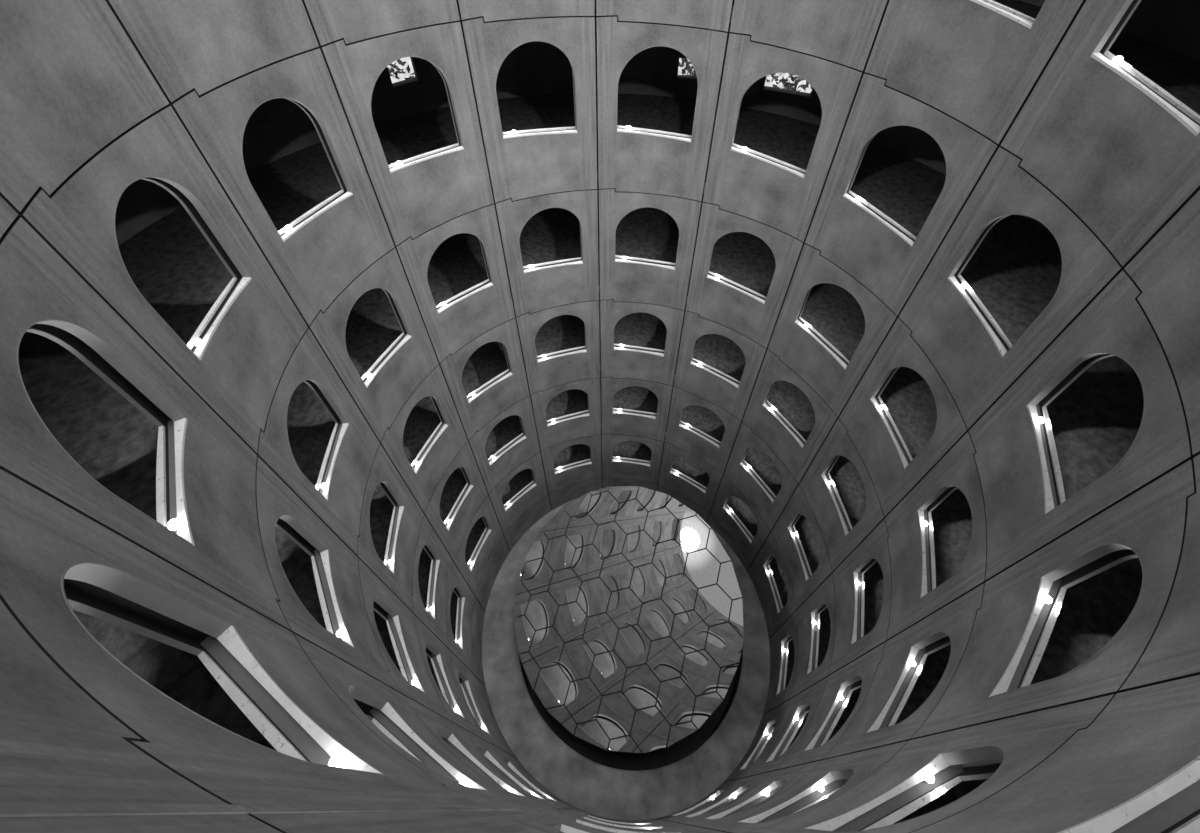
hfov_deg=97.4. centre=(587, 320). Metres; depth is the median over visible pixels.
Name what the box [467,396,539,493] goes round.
wall panel
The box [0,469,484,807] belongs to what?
wall panel
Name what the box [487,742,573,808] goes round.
wall panel
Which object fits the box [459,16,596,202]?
wall panel
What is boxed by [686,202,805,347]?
wall panel
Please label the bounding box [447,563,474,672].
wall panel
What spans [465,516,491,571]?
window
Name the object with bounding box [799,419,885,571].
wall panel
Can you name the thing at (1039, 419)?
lamp
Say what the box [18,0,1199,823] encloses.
floor
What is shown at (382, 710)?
window
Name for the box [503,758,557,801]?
window
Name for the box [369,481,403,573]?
window
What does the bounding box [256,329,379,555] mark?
wall panel
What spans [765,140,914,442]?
wall
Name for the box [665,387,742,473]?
wall panel
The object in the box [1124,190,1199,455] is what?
wall panel
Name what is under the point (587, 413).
window
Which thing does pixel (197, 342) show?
lamp
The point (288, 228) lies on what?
lamp
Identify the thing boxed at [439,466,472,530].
window
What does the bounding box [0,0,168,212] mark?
wall panel
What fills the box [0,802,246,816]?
trim
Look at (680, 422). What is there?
wall
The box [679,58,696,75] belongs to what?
young tree
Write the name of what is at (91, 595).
wall
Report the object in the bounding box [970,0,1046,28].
window
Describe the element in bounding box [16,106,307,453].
wall panel
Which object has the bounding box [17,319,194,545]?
window
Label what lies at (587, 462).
window
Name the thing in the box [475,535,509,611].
wall
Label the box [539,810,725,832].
wall panel
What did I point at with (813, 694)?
wall panel
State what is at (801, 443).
window
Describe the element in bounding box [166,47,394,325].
wall panel
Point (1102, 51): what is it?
wall
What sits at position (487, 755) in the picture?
window
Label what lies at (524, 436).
window
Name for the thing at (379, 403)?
wall panel
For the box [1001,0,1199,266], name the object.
wall panel
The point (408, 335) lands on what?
window
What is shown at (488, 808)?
trim
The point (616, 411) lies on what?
window
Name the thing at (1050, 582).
window
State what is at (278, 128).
wall
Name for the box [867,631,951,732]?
window
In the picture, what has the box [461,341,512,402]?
window
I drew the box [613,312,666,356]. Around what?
window
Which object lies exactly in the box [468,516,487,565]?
wall
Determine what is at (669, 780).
floor
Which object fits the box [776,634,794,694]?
window
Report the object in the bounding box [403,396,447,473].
window
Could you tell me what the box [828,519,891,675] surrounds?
wall panel
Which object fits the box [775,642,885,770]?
wall panel
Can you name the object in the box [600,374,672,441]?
wall panel
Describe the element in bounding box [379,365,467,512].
wall panel
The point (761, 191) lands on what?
wall panel
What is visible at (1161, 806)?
window
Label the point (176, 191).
wall
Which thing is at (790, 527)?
window
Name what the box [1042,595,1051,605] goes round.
lamp
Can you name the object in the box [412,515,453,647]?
wall panel
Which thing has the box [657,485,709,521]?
wall
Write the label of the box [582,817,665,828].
window
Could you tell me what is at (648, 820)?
wall
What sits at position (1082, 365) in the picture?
wall
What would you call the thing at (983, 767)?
wall
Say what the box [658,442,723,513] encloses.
wall panel
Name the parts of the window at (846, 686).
sill, sill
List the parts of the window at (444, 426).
sill, sill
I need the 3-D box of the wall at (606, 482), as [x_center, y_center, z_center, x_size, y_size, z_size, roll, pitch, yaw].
[1.653,6.466,20.672,2.178,1.200,0.157,3,47,5]
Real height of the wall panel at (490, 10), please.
3.427 m
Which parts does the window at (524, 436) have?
sill, sill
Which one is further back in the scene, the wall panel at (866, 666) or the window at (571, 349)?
the window at (571, 349)
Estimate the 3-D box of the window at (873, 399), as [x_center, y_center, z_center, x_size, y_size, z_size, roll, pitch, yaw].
[5.737,1.628,9.437,0.232,1.806,1.670,-7,47,-4]
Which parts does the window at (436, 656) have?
sill, sill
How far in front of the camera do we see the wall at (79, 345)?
4.31 m
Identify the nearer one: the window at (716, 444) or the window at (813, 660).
the window at (813, 660)
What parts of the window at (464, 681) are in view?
sill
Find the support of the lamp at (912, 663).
on the window at (917, 650)
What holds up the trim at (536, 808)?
attached to the wall at (278, 128)
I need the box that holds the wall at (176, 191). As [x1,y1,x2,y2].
[147,177,433,611]
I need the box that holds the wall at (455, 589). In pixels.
[454,588,459,636]
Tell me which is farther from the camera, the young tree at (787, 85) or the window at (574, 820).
the young tree at (787, 85)
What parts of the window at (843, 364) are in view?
sill, sill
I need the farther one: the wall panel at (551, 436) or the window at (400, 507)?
the wall panel at (551, 436)
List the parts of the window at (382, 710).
sill, sill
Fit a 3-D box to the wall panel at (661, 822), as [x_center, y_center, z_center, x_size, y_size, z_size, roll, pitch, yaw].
[0.705,10.916,11.519,2.178,3.427,0.157,3,47,5]
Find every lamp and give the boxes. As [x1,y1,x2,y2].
[167,519,180,529]
[193,338,201,345]
[285,225,291,231]
[328,754,344,767]
[336,630,343,638]
[460,780,466,785]
[817,784,823,791]
[910,660,915,666]
[922,772,934,782]
[1037,417,1044,423]
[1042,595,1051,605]
[1113,56,1122,64]
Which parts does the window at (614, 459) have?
sill, sill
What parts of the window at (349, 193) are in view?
sill, sill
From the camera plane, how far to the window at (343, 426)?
8.08 m
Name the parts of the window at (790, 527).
sill, sill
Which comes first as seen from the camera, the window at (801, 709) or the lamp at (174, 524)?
the lamp at (174, 524)
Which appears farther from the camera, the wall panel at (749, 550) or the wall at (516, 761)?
the wall panel at (749, 550)
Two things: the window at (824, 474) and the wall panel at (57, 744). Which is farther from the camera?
the window at (824, 474)
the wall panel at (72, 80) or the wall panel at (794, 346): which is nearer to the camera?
the wall panel at (72, 80)
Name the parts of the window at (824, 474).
sill, sill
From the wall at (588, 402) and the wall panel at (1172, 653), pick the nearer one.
the wall panel at (1172, 653)
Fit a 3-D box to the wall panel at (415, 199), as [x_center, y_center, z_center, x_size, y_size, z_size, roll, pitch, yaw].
[-2.629,-2.885,8.441,0.157,3.427,2.178,34,57,29]
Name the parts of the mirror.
plate, plate, plate, plate, plate, plate, plate, plate, plate, plate, plate, plate, plate, plate, plate, plate, plate, plate, plate, plate, plate, plate, plate, plate, plate, plate, plate, plate, plate, plate, plate, plate, plate, plate, plate, plate, plate, plate, plate, plate, plate, plate, plate, plate, plate, plate, plate, plate, plate, plate, plate, plate, plate, plate, plate, plate, plate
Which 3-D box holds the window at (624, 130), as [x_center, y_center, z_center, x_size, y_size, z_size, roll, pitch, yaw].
[1.249,-4.018,9.503,1.670,1.806,0.232,3,47,5]
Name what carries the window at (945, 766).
attached to the wall panel at (1027, 740)
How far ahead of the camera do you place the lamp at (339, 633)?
6.13 m
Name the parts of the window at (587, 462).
sill, sill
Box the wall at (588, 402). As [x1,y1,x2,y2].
[547,402,588,422]
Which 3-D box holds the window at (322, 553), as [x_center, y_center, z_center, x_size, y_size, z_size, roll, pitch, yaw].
[-3.182,2.988,5.996,0.232,1.806,1.670,-27,52,-21]
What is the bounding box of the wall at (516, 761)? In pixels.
[507,753,577,808]
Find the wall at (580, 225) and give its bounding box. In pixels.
[496,16,585,358]
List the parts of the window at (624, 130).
sill, sill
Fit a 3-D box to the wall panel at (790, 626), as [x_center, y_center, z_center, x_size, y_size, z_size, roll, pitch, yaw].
[5.725,10.142,15.500,0.157,3.427,2.178,12,49,13]
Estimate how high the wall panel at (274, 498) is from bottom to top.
3.427 m
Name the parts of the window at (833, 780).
sill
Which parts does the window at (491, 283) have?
sill, sill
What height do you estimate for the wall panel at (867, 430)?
3.427 m
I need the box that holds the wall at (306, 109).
[221,63,469,524]
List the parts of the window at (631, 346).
sill, sill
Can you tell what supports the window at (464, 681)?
attached to the wall panel at (458, 666)
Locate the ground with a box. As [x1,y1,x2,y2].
[387,57,811,92]
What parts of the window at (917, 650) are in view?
sill, sill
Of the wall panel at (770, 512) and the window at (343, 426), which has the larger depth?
the wall panel at (770, 512)
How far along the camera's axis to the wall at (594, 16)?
12.24 m
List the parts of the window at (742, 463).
sill, sill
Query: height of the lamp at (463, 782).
0.150 m
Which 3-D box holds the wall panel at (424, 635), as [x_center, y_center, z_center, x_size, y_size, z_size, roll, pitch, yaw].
[-2.916,7.554,11.005,0.157,3.427,2.178,-27,52,-21]
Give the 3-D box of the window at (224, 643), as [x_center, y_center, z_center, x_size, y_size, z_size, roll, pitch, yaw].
[-1.711,1.713,2.422,1.670,1.806,0.231,23,52,21]
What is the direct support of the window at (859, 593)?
attached to the wall panel at (876, 545)
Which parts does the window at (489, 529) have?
sill, sill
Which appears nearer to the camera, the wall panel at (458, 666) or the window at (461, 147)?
the window at (461, 147)
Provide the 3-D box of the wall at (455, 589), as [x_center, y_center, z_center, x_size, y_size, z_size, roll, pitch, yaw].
[-3.757,8.461,14.866,0.052,3.270,2.263,-7,47,-4]
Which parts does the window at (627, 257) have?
sill, sill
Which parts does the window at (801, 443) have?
sill, sill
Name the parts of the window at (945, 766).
sill, sill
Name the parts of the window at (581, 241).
sill, sill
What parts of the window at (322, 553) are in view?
sill, sill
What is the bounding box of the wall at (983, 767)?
[789,759,1199,832]
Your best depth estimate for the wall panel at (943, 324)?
7.15 m
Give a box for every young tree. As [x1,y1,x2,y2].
[388,59,414,79]
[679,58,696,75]
[766,73,812,92]
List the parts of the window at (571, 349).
sill, sill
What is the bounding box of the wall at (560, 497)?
[548,478,601,509]
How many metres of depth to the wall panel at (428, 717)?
7.51 m
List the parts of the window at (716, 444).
sill, sill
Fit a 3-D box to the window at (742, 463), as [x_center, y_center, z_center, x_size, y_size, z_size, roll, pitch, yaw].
[5.143,4.373,15.379,0.232,1.806,1.670,-27,52,-21]
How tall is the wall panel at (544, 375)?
3.427 m
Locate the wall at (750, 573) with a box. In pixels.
[747,568,770,638]
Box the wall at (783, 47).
[692,47,813,383]
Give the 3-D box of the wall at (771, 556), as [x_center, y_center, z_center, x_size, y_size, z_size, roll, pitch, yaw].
[6.094,8.396,16.759,0.052,3.270,2.263,-7,47,-4]
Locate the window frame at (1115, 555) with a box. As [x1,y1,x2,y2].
[819,549,1134,746]
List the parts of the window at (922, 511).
sill, sill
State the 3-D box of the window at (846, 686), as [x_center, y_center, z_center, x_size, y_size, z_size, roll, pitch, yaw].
[4.535,7.094,9.432,0.232,1.806,1.670,34,57,29]
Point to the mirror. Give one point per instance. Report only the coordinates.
(628, 610)
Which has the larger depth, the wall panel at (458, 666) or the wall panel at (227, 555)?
the wall panel at (458, 666)
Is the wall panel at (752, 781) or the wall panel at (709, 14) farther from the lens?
the wall panel at (752, 781)
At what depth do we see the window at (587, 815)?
11.69 m
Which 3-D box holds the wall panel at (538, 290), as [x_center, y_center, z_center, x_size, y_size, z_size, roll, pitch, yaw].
[-0.769,-1.431,11.728,2.178,3.427,0.157,-16,49,-13]
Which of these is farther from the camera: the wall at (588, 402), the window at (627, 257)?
the wall at (588, 402)
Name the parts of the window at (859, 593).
sill, sill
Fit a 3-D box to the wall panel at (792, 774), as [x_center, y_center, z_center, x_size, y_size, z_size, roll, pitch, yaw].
[2.711,8.326,9.143,2.178,3.427,0.157,-16,49,-13]
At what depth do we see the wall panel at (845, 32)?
7.88 m
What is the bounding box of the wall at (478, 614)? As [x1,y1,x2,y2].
[470,597,485,685]
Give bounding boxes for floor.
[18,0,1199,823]
[482,494,769,820]
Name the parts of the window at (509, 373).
sill, sill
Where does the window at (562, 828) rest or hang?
attached to the wall panel at (536, 819)
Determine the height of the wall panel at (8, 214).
3.427 m
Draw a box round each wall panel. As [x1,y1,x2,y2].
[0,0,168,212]
[0,196,18,237]
[0,217,290,630]
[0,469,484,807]
[0,599,226,803]
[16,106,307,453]
[105,0,318,101]
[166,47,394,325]
[249,811,545,832]
[255,457,400,692]
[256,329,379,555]
[294,634,532,807]
[302,0,459,45]
[308,248,438,441]
[317,21,493,245]
[357,444,423,612]
[358,558,453,722]
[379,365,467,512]
[394,204,514,362]
[402,694,552,807]
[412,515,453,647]
[414,615,484,739]
[424,441,487,560]
[438,318,529,439]
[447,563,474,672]
[449,650,505,751]
[453,496,502,595]
[455,724,566,809]
[456,0,594,21]
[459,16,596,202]
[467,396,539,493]
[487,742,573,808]
[488,452,547,533]
[491,810,607,832]
[494,189,598,316]
[515,300,599,394]
[529,378,600,450]
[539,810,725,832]
[540,435,601,493]
[559,809,695,829]
[569,809,674,824]
[595,0,733,31]
[595,14,728,200]
[598,188,701,309]
[599,297,685,385]
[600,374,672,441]
[601,432,664,483]
[656,778,741,819]
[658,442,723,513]
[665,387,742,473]
[665,771,772,822]
[674,311,768,420]
[677,761,819,826]
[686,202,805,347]
[699,741,907,832]
[703,32,864,241]
[710,475,770,565]
[724,422,799,530]
[724,700,788,781]
[730,0,889,70]
[742,350,839,483]
[744,677,827,777]
[744,694,1114,832]
[750,533,797,636]
[763,611,797,714]
[768,243,898,416]
[771,486,832,608]
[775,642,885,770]
[790,573,835,697]
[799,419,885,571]
[805,72,1000,315]
[823,583,984,759]
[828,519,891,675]
[839,318,969,516]
[865,0,1085,143]
[885,432,986,640]
[899,146,1124,428]
[911,459,1195,739]
[911,675,1199,832]
[969,270,1195,580]
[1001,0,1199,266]
[1119,454,1199,691]
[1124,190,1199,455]
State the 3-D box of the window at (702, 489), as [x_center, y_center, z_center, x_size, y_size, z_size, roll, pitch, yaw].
[3.659,5.336,18.617,1.670,1.806,0.231,23,52,21]
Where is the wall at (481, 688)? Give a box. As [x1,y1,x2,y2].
[473,674,516,757]
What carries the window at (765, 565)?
attached to the wall panel at (776, 620)
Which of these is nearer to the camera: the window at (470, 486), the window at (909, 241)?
the window at (909, 241)
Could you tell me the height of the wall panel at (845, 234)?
3.427 m
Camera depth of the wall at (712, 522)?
19.43 m
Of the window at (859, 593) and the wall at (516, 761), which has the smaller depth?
the window at (859, 593)
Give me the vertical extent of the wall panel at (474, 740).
3.427 m
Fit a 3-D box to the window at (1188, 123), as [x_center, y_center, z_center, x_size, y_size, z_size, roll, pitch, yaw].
[5.563,-2.745,4.717,0.232,1.806,1.670,-7,47,-4]
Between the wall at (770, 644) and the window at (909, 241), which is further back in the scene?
the wall at (770, 644)
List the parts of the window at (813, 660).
sill, sill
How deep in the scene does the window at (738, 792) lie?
11.73 m
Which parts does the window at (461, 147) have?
sill, sill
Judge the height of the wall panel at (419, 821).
3.427 m
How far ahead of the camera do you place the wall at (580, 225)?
12.03 m
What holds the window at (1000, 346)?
attached to the wall panel at (943, 324)
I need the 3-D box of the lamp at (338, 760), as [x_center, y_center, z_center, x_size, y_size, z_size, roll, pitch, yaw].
[-1.275,2.283,2.710,0.080,0.150,0.080,18,50,18]
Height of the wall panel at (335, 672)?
3.427 m
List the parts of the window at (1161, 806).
sill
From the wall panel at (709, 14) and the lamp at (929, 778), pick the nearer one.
the lamp at (929, 778)
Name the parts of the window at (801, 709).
sill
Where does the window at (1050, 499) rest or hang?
attached to the wall panel at (1007, 458)
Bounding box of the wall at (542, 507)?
[503,495,550,551]
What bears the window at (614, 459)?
attached to the wall panel at (611, 469)
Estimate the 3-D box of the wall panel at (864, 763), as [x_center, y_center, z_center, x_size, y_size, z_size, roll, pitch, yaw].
[2.624,6.139,6.784,2.178,3.427,0.157,-16,49,-13]
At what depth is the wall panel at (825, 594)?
13.28 m
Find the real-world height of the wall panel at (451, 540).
3.427 m
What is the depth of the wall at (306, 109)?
7.82 m
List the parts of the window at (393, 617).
sill, sill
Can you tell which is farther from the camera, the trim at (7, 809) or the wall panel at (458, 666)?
the wall panel at (458, 666)
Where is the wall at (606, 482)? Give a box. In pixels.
[602,477,657,490]
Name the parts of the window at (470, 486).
sill, sill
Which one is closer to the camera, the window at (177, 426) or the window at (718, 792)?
the window at (177, 426)
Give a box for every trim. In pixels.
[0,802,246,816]
[237,805,490,814]
[488,808,537,809]
[536,808,557,809]
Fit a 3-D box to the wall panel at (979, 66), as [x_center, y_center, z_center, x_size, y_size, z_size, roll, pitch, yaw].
[4.722,-4.096,6.158,0.157,3.427,2.178,-27,52,-21]
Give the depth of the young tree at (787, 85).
13.68 m
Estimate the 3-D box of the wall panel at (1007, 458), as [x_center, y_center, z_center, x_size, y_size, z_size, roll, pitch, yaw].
[5.378,1.396,6.061,0.157,3.427,2.178,12,49,13]
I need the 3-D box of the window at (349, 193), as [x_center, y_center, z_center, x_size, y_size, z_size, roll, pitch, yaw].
[-3.825,-1.942,6.826,0.232,1.806,1.670,12,49,13]
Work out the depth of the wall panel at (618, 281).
12.12 m
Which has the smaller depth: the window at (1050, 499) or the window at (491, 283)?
the window at (1050, 499)
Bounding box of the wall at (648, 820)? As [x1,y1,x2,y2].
[576,809,659,821]
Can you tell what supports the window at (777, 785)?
attached to the wall panel at (792, 774)
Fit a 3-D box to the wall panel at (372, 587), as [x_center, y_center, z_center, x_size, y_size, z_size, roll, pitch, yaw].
[-3.003,5.367,8.646,0.157,3.427,2.178,-27,52,-21]
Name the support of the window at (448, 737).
attached to the wall panel at (428, 717)
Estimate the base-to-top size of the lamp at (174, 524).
0.150 m
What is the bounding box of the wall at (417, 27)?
[363,27,523,460]
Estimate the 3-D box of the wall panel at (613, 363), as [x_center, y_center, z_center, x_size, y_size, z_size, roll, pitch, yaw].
[1.423,0.663,14.409,2.178,3.427,0.157,3,47,5]
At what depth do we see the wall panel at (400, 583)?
10.22 m
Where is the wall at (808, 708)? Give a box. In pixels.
[779,706,809,756]
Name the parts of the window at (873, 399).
sill, sill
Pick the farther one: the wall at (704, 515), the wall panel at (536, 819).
the wall at (704, 515)
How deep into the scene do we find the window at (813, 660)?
13.40 m
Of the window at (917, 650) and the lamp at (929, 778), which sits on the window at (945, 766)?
the lamp at (929, 778)
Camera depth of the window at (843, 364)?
11.12 m
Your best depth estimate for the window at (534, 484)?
18.18 m
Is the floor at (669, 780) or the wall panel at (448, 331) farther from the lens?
the floor at (669, 780)
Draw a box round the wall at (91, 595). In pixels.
[64,579,424,763]
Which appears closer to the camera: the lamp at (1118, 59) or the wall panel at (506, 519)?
the lamp at (1118, 59)
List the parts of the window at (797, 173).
sill, sill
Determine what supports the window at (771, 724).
attached to the wall panel at (778, 712)
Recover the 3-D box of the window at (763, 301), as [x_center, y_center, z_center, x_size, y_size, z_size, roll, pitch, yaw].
[3.399,-1.223,11.537,1.670,1.806,0.231,23,52,21]
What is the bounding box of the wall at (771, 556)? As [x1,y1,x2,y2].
[767,556,781,608]
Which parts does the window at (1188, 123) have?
sill, sill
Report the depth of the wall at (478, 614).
16.81 m
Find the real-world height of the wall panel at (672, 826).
3.427 m
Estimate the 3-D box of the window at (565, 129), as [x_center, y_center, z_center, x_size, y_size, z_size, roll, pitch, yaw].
[-0.900,-3.921,9.179,1.670,1.806,0.232,-16,49,-13]
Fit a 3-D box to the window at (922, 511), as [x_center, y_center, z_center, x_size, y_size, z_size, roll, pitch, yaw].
[5.550,3.368,8.144,0.232,1.806,1.670,12,49,13]
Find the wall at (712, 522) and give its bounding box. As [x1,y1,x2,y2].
[707,515,750,570]
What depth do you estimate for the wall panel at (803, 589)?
14.52 m
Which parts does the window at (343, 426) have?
sill, sill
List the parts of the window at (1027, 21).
sill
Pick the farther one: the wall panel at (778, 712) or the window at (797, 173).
the wall panel at (778, 712)
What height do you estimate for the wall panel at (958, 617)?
3.427 m
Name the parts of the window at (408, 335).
sill, sill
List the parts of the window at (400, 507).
sill, sill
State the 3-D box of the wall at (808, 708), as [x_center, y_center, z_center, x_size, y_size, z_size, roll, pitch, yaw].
[4.695,9.544,11.985,0.052,3.270,2.263,34,57,29]
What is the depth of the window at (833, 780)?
7.00 m
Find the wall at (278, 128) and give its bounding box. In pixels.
[115,0,1199,244]
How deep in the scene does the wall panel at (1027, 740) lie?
4.05 m
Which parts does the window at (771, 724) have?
sill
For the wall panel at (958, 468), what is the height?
3.427 m
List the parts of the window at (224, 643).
sill, sill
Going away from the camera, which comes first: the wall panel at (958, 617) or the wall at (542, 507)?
the wall panel at (958, 617)
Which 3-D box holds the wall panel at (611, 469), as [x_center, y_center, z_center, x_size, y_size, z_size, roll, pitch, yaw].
[1.596,5.036,19.129,2.178,3.427,0.157,3,47,5]
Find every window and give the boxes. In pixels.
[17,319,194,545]
[61,562,382,774]
[114,176,251,360]
[242,97,352,241]
[274,514,354,647]
[286,379,348,500]
[345,287,411,387]
[348,684,487,790]
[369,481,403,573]
[370,56,463,172]
[373,597,424,692]
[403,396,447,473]
[418,544,439,618]
[426,643,463,717]
[427,233,493,313]
[435,725,525,796]
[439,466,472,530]
[450,586,464,649]
[459,672,489,733]
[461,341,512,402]
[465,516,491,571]
[477,746,545,799]
[485,415,526,465]
[495,40,577,138]
[502,468,536,510]
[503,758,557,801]
[519,207,582,272]
[534,314,586,362]
[545,389,589,426]
[552,824,589,832]
[553,444,591,474]
[572,819,681,832]
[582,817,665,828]
[587,815,652,824]
[612,386,657,418]
[612,441,651,466]
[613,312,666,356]
[615,207,679,269]
[617,46,697,141]
[670,457,709,492]
[671,789,723,815]
[679,405,724,447]
[685,785,748,816]
[690,334,745,387]
[704,779,786,819]
[707,231,775,303]
[723,495,757,542]
[731,72,822,177]
[738,768,854,823]
[740,447,781,502]
[740,719,775,769]
[762,380,815,447]
[763,556,787,612]
[765,701,809,762]
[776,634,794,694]
[788,514,819,580]
[794,283,865,369]
[804,675,861,750]
[804,745,1005,832]
[807,602,830,674]
[821,455,865,535]
[843,125,946,246]
[851,557,884,644]
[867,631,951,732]
[870,366,936,468]
[917,485,972,597]
[948,214,1062,356]
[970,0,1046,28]
[989,543,1143,697]
[1027,352,1144,514]
[1057,755,1199,832]
[1090,0,1199,135]
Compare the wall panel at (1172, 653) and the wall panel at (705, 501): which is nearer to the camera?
the wall panel at (1172, 653)
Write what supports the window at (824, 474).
attached to the wall panel at (839, 546)
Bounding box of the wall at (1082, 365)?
[814,354,1109,668]
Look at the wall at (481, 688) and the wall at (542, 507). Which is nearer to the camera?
the wall at (481, 688)
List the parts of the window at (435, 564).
sill, sill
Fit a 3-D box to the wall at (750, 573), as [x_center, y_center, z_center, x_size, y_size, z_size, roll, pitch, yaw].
[5.955,9.630,18.053,0.157,0.510,2.178,-7,47,-4]
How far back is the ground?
21.65 m
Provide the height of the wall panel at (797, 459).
3.427 m
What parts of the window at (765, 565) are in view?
sill, sill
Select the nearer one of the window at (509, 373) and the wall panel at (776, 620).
the window at (509, 373)
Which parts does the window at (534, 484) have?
sill, sill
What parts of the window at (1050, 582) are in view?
sill, sill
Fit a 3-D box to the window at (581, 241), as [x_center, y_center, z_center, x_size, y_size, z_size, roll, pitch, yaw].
[-0.813,-1.734,11.539,1.670,1.806,0.232,-16,49,-13]
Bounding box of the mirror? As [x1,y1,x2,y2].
[514,486,743,754]
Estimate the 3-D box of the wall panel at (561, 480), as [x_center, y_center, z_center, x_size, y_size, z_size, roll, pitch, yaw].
[-0.509,5.128,18.808,2.178,3.427,0.157,-16,49,-13]
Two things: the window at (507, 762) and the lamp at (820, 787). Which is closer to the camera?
the lamp at (820, 787)
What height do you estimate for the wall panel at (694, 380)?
3.427 m
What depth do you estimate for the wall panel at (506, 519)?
18.03 m
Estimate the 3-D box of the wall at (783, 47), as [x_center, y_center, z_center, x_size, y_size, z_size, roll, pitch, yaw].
[3.454,-1.061,11.825,2.263,9.706,0.052,23,52,21]
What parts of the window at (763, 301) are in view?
sill, sill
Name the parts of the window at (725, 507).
sill, sill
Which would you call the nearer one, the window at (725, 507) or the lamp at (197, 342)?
the lamp at (197, 342)
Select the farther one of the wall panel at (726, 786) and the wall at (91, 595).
the wall panel at (726, 786)
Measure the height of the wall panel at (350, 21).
3.427 m
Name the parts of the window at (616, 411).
sill, sill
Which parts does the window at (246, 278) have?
sill, sill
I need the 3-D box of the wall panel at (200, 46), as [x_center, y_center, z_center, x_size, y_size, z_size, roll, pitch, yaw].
[-3.807,-3.872,4.697,0.157,3.427,2.178,12,49,13]
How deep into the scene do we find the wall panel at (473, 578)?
16.63 m
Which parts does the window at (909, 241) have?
sill, sill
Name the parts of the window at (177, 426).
sill, sill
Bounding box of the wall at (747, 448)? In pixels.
[742,448,774,497]
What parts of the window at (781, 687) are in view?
sill, sill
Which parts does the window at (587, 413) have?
sill, sill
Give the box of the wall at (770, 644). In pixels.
[763,638,771,713]
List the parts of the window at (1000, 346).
sill, sill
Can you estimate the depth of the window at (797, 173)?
9.62 m
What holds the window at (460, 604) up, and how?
attached to the wall panel at (456, 579)
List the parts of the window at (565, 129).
sill, sill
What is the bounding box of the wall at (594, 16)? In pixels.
[594,16,730,474]
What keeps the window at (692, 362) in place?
attached to the wall panel at (694, 380)
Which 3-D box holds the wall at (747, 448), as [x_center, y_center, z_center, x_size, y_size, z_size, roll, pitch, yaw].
[5.226,4.555,15.647,0.053,3.270,2.263,-27,52,-21]
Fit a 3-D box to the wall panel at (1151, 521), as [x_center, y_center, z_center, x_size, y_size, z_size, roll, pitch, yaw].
[4.299,2.907,5.014,0.157,3.427,2.178,34,57,29]
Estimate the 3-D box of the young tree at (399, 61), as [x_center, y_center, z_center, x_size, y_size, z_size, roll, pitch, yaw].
[-4.935,-4.849,13.936,1.969,4.518,1.953,5,48,7]
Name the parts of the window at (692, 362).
sill, sill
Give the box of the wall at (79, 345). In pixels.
[30,324,449,704]
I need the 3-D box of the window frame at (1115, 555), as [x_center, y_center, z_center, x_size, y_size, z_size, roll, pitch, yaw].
[4.522,5.171,7.265,0.052,9.706,2.263,34,57,29]
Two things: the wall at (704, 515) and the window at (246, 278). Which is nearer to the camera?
the window at (246, 278)
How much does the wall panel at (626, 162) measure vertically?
3.427 m
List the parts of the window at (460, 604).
sill, sill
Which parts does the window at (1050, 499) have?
sill, sill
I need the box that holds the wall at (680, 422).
[680,422,719,443]
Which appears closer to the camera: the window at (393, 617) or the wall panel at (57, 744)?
the wall panel at (57, 744)
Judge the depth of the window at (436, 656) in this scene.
11.32 m
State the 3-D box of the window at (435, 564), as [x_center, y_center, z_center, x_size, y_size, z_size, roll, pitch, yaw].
[-3.764,6.045,12.276,0.232,1.806,1.670,-7,47,-4]
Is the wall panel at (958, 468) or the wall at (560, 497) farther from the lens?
the wall at (560, 497)
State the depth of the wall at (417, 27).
10.97 m
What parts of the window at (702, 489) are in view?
sill, sill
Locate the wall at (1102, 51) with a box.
[792,0,1199,573]
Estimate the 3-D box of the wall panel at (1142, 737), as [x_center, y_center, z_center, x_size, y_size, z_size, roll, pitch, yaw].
[2.451,1.766,2.064,2.178,3.427,0.157,-16,49,-13]
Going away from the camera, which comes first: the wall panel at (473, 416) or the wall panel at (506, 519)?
the wall panel at (473, 416)

